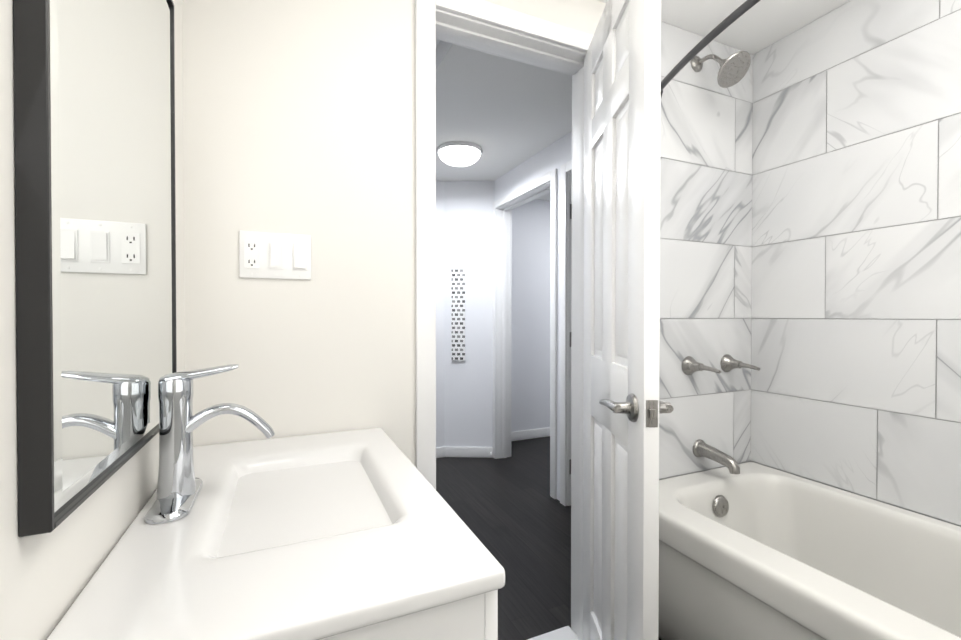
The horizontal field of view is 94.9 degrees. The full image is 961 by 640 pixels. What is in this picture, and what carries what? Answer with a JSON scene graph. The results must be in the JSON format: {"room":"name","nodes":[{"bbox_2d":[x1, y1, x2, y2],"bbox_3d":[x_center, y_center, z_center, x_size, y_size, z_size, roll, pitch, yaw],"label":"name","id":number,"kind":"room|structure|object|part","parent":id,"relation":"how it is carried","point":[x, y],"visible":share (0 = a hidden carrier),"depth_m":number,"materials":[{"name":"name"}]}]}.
{"room":"bathroom","nodes":[
{"label":"bathroom","id":0,"kind":"room"},
{"bbox_2d":[0,0,184,639],"bbox_3d":[-0.427,0.044,0.294,0.120,2.235,1.786,0,1,-24],"label":"wall","id":1,"kind":"structure","parent":0,"point":[45,578],"depth_m":0.42,"materials":[{"name":"white paint"}]},
{"bbox_2d":[13,0,176,536],"bbox_3d":[-0.490,-0.205,0.609,0.022,0.781,0.499,0,1,-24],"label":"mirror","id":2,"kind":"object","parent":1,"relation":"attached to","point":[94,149],"visible":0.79,"depth_m":0.47,"materials":[{"name":"black mirror"}]},
{"bbox_2d":[183,0,605,466],"bbox_3d":[0.056,0.016,1.421,2.520,2.270,0.120,0,1,-24],"label":"wall","id":3,"kind":"structure","parent":0,"point":[298,116],"depth_m":1.13,"materials":[{"name":"white paint"}]},
{"bbox_2d":[239,230,310,279],"bbox_3d":[-0.507,-0.160,1.095,0.162,0.114,0.014,0,1,-24],"label":"outlet","id":4,"kind":"object","parent":3,"relation":"attached to","point":[269,255],"visible":1,"depth_m":1.09,"materials":[{"name":"white plastic"}]},
{"bbox_2d":[415,0,592,639],"bbox_3d":[0.104,0.100,1.443,0.686,2.102,0.152,0,1,-24],"label":"door frame","id":5,"kind":"structure","parent":3,"relation":"attached to","point":[493,29],"depth_m":1.34,"materials":[{"name":"paint"}]},
{"bbox_2d":[583,0,673,639],"bbox_3d":[0.367,0.126,1.223,0.140,2.018,0.577,0,1,0],"label":"door","id":6,"kind":"structure","parent":3,"relation":"in","point":[624,406],"depth_m":1.10,"materials":[{"name":"paint"}]},
{"bbox_3d":[0.367,0.200,1.032,0.140,0.064,0.194,0,1,0],"label":"handle","id":7,"kind":"part","parent":6,"relation":"part of","materials":[{"name":"silver metal"}]},
{"bbox_2d":[659,21,752,479],"bbox_3d":[0.782,-0.219,1.667,0.731,1.735,0.002,0,1,-24],"label":"wall tile","id":8,"kind":"structure","parent":3,"relation":"attached to","point":[706,122],"depth_m":1.70,"materials":[{"name":"stone"}]},
{"bbox_2d":[682,356,720,374],"bbox_3d":[0.813,0.173,1.614,0.072,0.072,0.125,0,1,-24],"label":"tub valve","id":9,"kind":"object","parent":8,"relation":"attached to","point":[691,365],"visible":1,"depth_m":1.64,"materials":[{"name":"silver metal"}]},
{"bbox_2d":[660,0,759,98],"bbox_3d":[0.873,-0.807,0.865,0.195,0.052,1.532,0,1,-24],"label":"shower rod","id":10,"kind":"object","parent":8,"relation":"attached to","point":[724,24],"visible":0.77,"depth_m":1.26,"materials":[{"name":"grey metal"}]},
{"bbox_2d":[693,439,739,473],"bbox_3d":[0.874,0.502,1.623,0.068,0.084,0.164,0,1,-24],"label":"tub spout","id":11,"kind":"object","parent":8,"relation":"attached to","point":[701,448],"visible":1,"depth_m":1.61,"materials":[{"name":"silver metal"}]},
{"bbox_2d":[691,51,750,87],"bbox_3d":[0.860,-0.915,1.584,0.120,0.172,0.200,0,1,-24],"label":"shower head","id":12,"kind":"object","parent":8,"relation":"attached to","point":[734,68],"visible":1,"depth_m":1.54},
{"bbox_2d":[720,354,759,371],"bbox_3d":[1.006,0.172,1.700,0.072,0.072,0.125,0,1,-24],"label":"tub valve","id":13,"kind":"object","parent":8,"relation":"attached to","point":[728,363],"visible":1,"depth_m":1.72,"materials":[{"name":"silver metal"}]},
{"bbox_2d":[436,180,444,447],"bbox_3d":[-1.102,-0.002,3.345,1.730,2.270,0.120,0,1,-24],"label":"wall","id":14,"kind":"structure","parent":0,"point":[440,381],"depth_m":3.62,"materials":[{"name":"paint"}]},
{"bbox_2d":[444,181,494,446],"bbox_3d":[-0.076,-0.005,3.688,0.436,2.270,0.120,0,1,3],"label":"wall","id":15,"kind":"structure","parent":0,"point":[468,225],"depth_m":3.63,"materials":[{"name":"paint"}]},
{"bbox_2d":[451,267,464,359],"bbox_3d":[-0.182,-0.050,3.622,0.110,0.760,0.018,0,1,3],"label":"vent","id":16,"kind":"object","parent":15,"relation":"attached to","point":[458,311],"visible":1,"depth_m":3.61,"materials":[{"name":"white metal"}]},
{"bbox_2d":[436,427,549,457],"bbox_3d":[0.351,1.095,2.881,4.000,0.085,2.289,0,1,-24],"label":"baseboard","id":17,"kind":"structure","parent":15,"relation":"attached to","point":[479,452],"depth_m":3.63,"materials":[{"name":"paint"}]},
{"bbox_2d":[511,199,549,431],"bbox_3d":[0.925,-0.012,4.445,1.910,2.270,0.120,0,1,-24],"label":"wall","id":18,"kind":"structure","parent":0,"point":[530,357],"depth_m":4.18,"materials":[{"name":"paint"}]},
{"bbox_2d":[496,131,571,500],"bbox_3d":[0.543,0.003,2.808,0.120,2.270,1.780,0,1,-24],"label":"wall","id":19,"kind":"structure","parent":0,"point":[536,166],"depth_m":2.80,"materials":[{"name":"paint"}]},
{"bbox_2d":[492,160,571,505],"bbox_3d":[0.543,0.092,2.809,0.152,2.092,1.864,0,1,-24],"label":"door frame","id":20,"kind":"structure","parent":19,"relation":"attached to","point":[506,205],"depth_m":2.83,"materials":[{"name":"paint"}]},
{"bbox_2d":[569,204,571,473],"bbox_3d":[0.560,0.119,2.697,0.035,1.650,0.002,0,1,-24],"label":"hinge","id":21,"kind":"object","parent":19,"relation":"attached to","point":[570,337],"depth_m":2.69,"materials":[{"name":"silver metal"}]},
{"bbox_2d":[436,436,660,639],"bbox_3d":[0.700,1.190,2.591,5.000,0.100,5.405,0,1,-24],"label":"floor","id":22,"kind":"structure","parent":0,"point":[513,514],"depth_m":2.45,"materials":[{"name":"black wood"}]},
{"bbox_2d":[46,428,504,639],"bbox_3d":[-0.312,0.726,0.786,0.480,0.862,0.744,0,1,-24],"label":"bathroom vanity","id":23,"kind":"object","parent":22,"relation":"on","point":[364,534],"visible":0.92,"depth_m":0.55,"materials":[{"name":"white ceramic"}]},
{"bbox_2d":[145,364,274,523],"bbox_3d":[-0.442,0.185,0.742,0.174,0.220,0.168,0,1,-24],"label":"faucet","id":24,"kind":"object","parent":23,"relation":"on","point":[179,485],"visible":1,"depth_m":0.70,"materials":[{"name":"silver metal"}]},
{"bbox_3d":[-0.131,0.688,0.870,0.018,0.726,0.710,0,1,-24],"label":"door","id":25,"kind":"part","parent":23,"relation":"part of","materials":[{"name":"white wood"}]},
{"bbox_2d":[528,626,578,639],"bbox_3d":[0.101,1.144,1.461,0.562,0.014,0.147,0,1,-24],"label":"threshold","id":26,"kind":"object","parent":22,"relation":"on","point":[566,633],"depth_m":1.59,"materials":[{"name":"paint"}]},
{"bbox_2d":[658,462,960,639],"bbox_3d":[1.096,0.868,0.981,0.720,0.557,1.522,0,1,-24],"label":"tub","id":27,"kind":"object","parent":22,"relation":"on","point":[753,551],"visible":0.77,"depth_m":1.28,"materials":[{"name":"white ceramic"}]},
{"bbox_2d":[436,0,850,200],"bbox_3d":[0.690,-1.158,2.099,4.240,0.135,4.195,0,1,-24],"label":"ceiling","id":28,"kind":"structure","parent":0,"point":[506,134],"depth_m":2.33,"materials":[{"name":"paint"}]},
{"bbox_2d":[437,141,481,166],"bbox_3d":[-0.140,-1.078,2.943,0.304,0.110,0.304,0,1,-24],"label":"light","id":29,"kind":"object","parent":28,"relation":"attached to","point":[459,153],"visible":1,"depth_m":2.85,"materials":[{"name":"glass"}]},
{"bbox_2d":[436,41,571,110],"bbox_3d":[0.343,-1.078,1.872,1.000,0.090,0.489,0,1,-24],"label":"beam","id":30,"kind":"structure","parent":28,"relation":"attached to","point":[472,69],"depth_m":1.87,"materials":[{"name":"paint"}]},
{"bbox_3d":[1.515,0.037,1.094,0.120,2.235,1.666,0,1,-24],"label":"wall","id":31,"kind":"structure","parent":0,"visible":0},
{"bbox_2d":[750,0,960,526],"bbox_3d":[1.428,-0.213,1.118,0.002,1.735,1.546,0,1,-24],"label":"wall tile","id":32,"kind":"structure","parent":31,"relation":"attached to","point":[856,270],"depth_m":1.47,"materials":[{"name":"stone"}]}
]}

